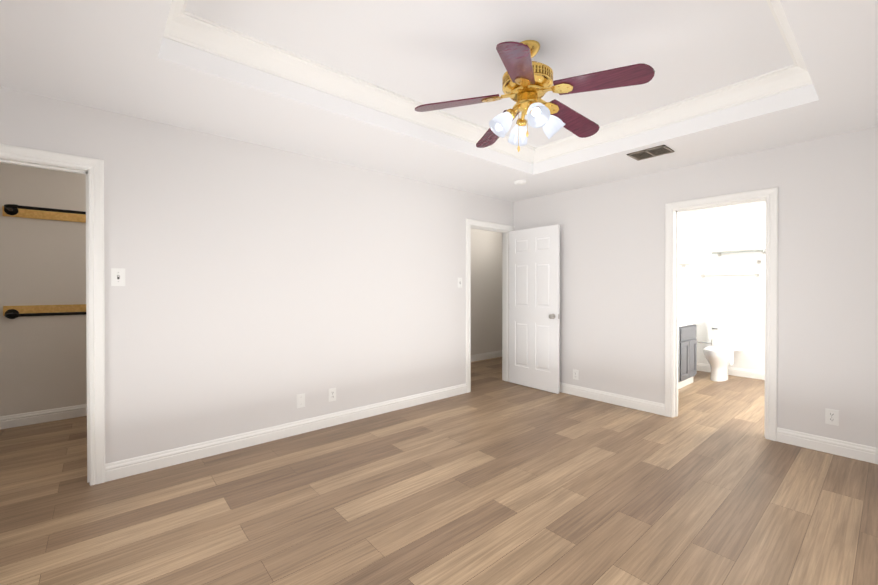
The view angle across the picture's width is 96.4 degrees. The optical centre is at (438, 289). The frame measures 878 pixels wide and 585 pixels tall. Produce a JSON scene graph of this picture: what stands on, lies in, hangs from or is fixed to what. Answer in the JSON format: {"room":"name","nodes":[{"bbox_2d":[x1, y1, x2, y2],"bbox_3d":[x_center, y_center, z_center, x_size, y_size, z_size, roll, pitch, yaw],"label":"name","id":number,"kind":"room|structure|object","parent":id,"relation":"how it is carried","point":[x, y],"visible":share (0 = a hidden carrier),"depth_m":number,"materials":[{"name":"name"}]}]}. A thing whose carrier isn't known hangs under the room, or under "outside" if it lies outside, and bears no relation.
{"room":"empty bedroom","nodes":[
{"label":"empty bedroom","id":0,"kind":"room"},
{"bbox_2d":[0,87,511,463],"bbox_3d":[0.027,0.029,4.577,8.170,2.440,0.122,0,0,-41],"label":"wall","id":1,"kind":"structure","parent":0,"point":[264,287],"depth_m":3.38,"materials":[{"name":"white paint"}]},
{"bbox_2d":[2,204,85,222],"bbox_3d":[-2.926,-0.721,4.214,2.410,0.102,0.300,0,0,-41],"label":"shelf","id":2,"kind":"object","parent":1,"relation":"attached to","point":[12,210],"visible":0.46,"depth_m":3.65,"materials":[{"name":"brown wood"}]},
{"bbox_2d":[3,304,85,318],"bbox_3d":[-2.926,0.201,4.219,2.410,0.120,0.300,0,0,-41],"label":"shelf","id":3,"kind":"object","parent":1,"relation":"attached to","point":[11,312],"visible":0.48,"depth_m":3.65,"materials":[{"name":"brown wood"}]},
{"bbox_2d":[0,144,104,485],"bbox_3d":[-2.550,0.208,2.356,0.823,2.108,0.164,0,0,-41],"label":"door frame","id":4,"kind":"structure","parent":1,"relation":"attached to","point":[92,168],"depth_m":2.54,"materials":[{"name":"white wood"}]},
{"bbox_2d":[111,268,124,285],"bbox_3d":[-2.139,-0.085,2.617,0.073,0.118,0.016,0,0,-41],"label":"switch plate","id":5,"kind":"object","parent":1,"relation":"attached to","point":[117,276],"visible":1,"depth_m":2.62,"materials":[{"name":"white plastic"}]},
{"bbox_2d":[297,393,304,407],"bbox_3d":[-1.207,0.971,3.433,0.073,0.118,0.006,0,0,-41],"label":"electrical outlet","id":6,"kind":"object","parent":1,"relation":"attached to","point":[300,400],"visible":1,"depth_m":3.43,"materials":[{"name":"white plastic"}]},
{"bbox_2d":[329,388,335,401],"bbox_3d":[-0.983,0.969,3.625,0.073,0.118,0.008,0,0,-41],"label":"electrical outlet","id":7,"kind":"object","parent":1,"relation":"attached to","point":[332,394],"visible":1,"depth_m":3.62,"materials":[{"name":"white plastic"}]},
{"bbox_2d":[0,350,877,481],"bbox_3d":[0.778,1.197,3.712,7.930,0.114,5.920,0,0,-41],"label":"baseboard","id":8,"kind":"structure","parent":1,"relation":"attached to","point":[141,464],"depth_m":3.45,"materials":[{"name":"white wood"}]},
{"bbox_2d":[458,278,461,287],"bbox_3d":[0.254,-0.087,4.680,0.073,0.118,0.016,0,0,-41],"label":"switch plate","id":9,"kind":"object","parent":1,"relation":"attached to","point":[459,282],"visible":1,"depth_m":4.68,"materials":[{"name":"white plastic"}]},
{"bbox_2d":[466,219,513,392],"bbox_3d":[0.630,0.191,5.097,0.913,2.108,0.164,0,0,-41],"label":"door frame","id":10,"kind":"structure","parent":1,"relation":"attached to","point":[475,224],"depth_m":5.18,"materials":[{"name":"white wood"}]},
{"bbox_2d":[509,224,559,393],"bbox_3d":[1.182,0.229,4.970,0.156,2.018,0.763,0,0,-41],"label":"hall door","id":11,"kind":"structure","parent":10,"relation":"attached to","point":[534,299],"depth_m":4.93,"materials":[{"name":"white wood"}]},
{"bbox_2d":[0,357,877,584],"bbox_3d":[0.776,1.284,3.730,8.350,0.060,6.350,0,0,-41],"label":"floor","id":12,"kind":"structure","parent":0,"point":[492,477],"depth_m":2.32,"materials":[{"name":"brown wood"}]},
{"bbox_2d":[678,323,712,388],"bbox_3d":[2.712,0.846,4.886,1.700,0.800,0.752,0,0,-41],"label":"bathroom vanity","id":13,"kind":"object","parent":12,"relation":"on","point":[687,352],"depth_m":5.01,"materials":[{"name":"grey wood"}]},
{"bbox_2d":[679,319,697,326],"bbox_3d":[2.647,0.429,4.926,1.658,0.034,0.604,0,0,-41],"label":"countertop","id":14,"kind":"structure","parent":13,"relation":"on","point":[680,321],"depth_m":5.09,"materials":[{"name":"white stone"}]},
{"bbox_2d":[703,321,744,381],"bbox_3d":[3.944,0.857,5.502,0.746,0.772,0.400,0,0,-41],"label":"toilet","id":15,"kind":"object","parent":12,"relation":"on","point":[727,338],"visible":1,"depth_m":5.50,"materials":[{"name":"white ceramic"}]},
{"bbox_2d":[0,0,877,213],"bbox_3d":[0.776,-1.341,3.715,8.350,0.310,6.350,0,0,-41],"label":"ceiling","id":16,"kind":"structure","parent":0,"point":[125,57],"depth_m":2.34,"materials":[{"name":"white paint"}]},
{"bbox_2d":[165,0,196,35],"bbox_3d":[-0.689,-1.342,1.210,0.100,0.118,1.890,0,0,-41],"label":"crown molding","id":17,"kind":"structure","parent":16,"relation":"attached to","point":[183,26],"depth_m":1.99,"materials":[{"name":"white wood"}]},
{"bbox_2d":[163,16,538,163],"bbox_3d":[-0.193,-1.353,2.978,3.160,0.118,0.100,0,0,-41],"label":"crown molding","id":18,"kind":"structure","parent":16,"relation":"attached to","point":[208,36],"depth_m":2.51,"materials":[{"name":"white wood"}]},
{"bbox_2d":[514,180,525,184],"bbox_3d":[0.891,-1.172,4.310,0.136,0.035,0.136,0,0,-41],"label":"smoke detector","id":19,"kind":"object","parent":16,"relation":"attached to","point":[519,182],"visible":1,"depth_m":4.26,"materials":[{"name":"white plastic"}]},
{"bbox_2d":[415,40,654,151],"bbox_3d":[0.555,-1.102,2.294,1.229,0.612,1.248,0,0,-41],"label":"ceiling fan","id":20,"kind":"object","parent":16,"relation":"hanging from","point":[528,83],"visible":1,"depth_m":2.21,"materials":[{"name":"wood"}]},
{"bbox_2d":[627,145,673,160],"bbox_3d":[1.822,-1.178,3.383,0.230,0.012,0.300,0,0,-41],"label":"ceiling vent","id":21,"kind":"object","parent":16,"relation":"in","point":[651,152],"visible":1,"depth_m":3.37,"materials":[{"name":"beige metal"}]},
{"bbox_2d":[535,68,795,161],"bbox_3d":[1.628,-1.354,3.208,0.100,0.118,1.890,0,0,-41],"label":"crown molding","id":22,"kind":"structure","parent":16,"relation":"attached to","point":[771,83],"depth_m":2.98,"materials":[{"name":"white wood"}]},
{"bbox_2d":[766,0,812,87],"bbox_3d":[1.132,-1.343,1.440,3.160,0.118,0.100,0,0,-41],"label":"crown molding","id":23,"kind":"structure","parent":16,"relation":"attached to","point":[797,74],"depth_m":2.27,"materials":[{"name":"white wood"}]},
{"bbox_2d":[512,127,877,447],"bbox_3d":[2.385,0.033,3.849,0.122,2.440,4.020,0,0,-41],"label":"wall","id":24,"kind":"structure","parent":0,"point":[612,234],"depth_m":3.92,"materials":[{"name":"white paint"}]},
{"bbox_2d":[573,369,578,379],"bbox_3d":[1.617,1.003,4.645,0.008,0.118,0.073,0,0,-41],"label":"electrical outlet","id":25,"kind":"object","parent":24,"relation":"attached to","point":[575,374],"visible":1,"depth_m":4.64,"materials":[{"name":"white plastic"}]},
{"bbox_2d":[665,187,777,440],"bbox_3d":[2.581,0.200,3.623,0.164,2.108,0.856,0,0,-41],"label":"door frame","id":26,"kind":"structure","parent":24,"relation":"attached to","point":[770,195],"depth_m":3.47,"materials":[{"name":"white wood"}]},
{"bbox_2d":[825,408,838,425],"bbox_3d":[3.021,0.978,3.017,0.008,0.118,0.073,0,0,-41],"label":"electrical outlet","id":27,"kind":"object","parent":24,"relation":"attached to","point":[831,416],"visible":1,"depth_m":3.02,"materials":[{"name":"white plastic"}]},
{"bbox_2d":[701,273,758,277],"bbox_3d":[4.210,-0.208,5.705,0.078,0.050,0.690,0,0,-41],"label":"towel bar","id":28,"kind":"object","parent":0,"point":[755,275],"visible":1,"depth_m":5.64,"materials":[{"name":"grey metal"}]},
{"bbox_2d":[712,249,764,256],"bbox_3d":[4.281,-0.523,5.573,0.140,0.062,0.660,0,0,-41],"label":"glass shelf","id":29,"kind":"object","parent":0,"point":[742,251],"visible":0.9,"depth_m":5.58,"materials":[{"name":"grey glass"}]}
]}

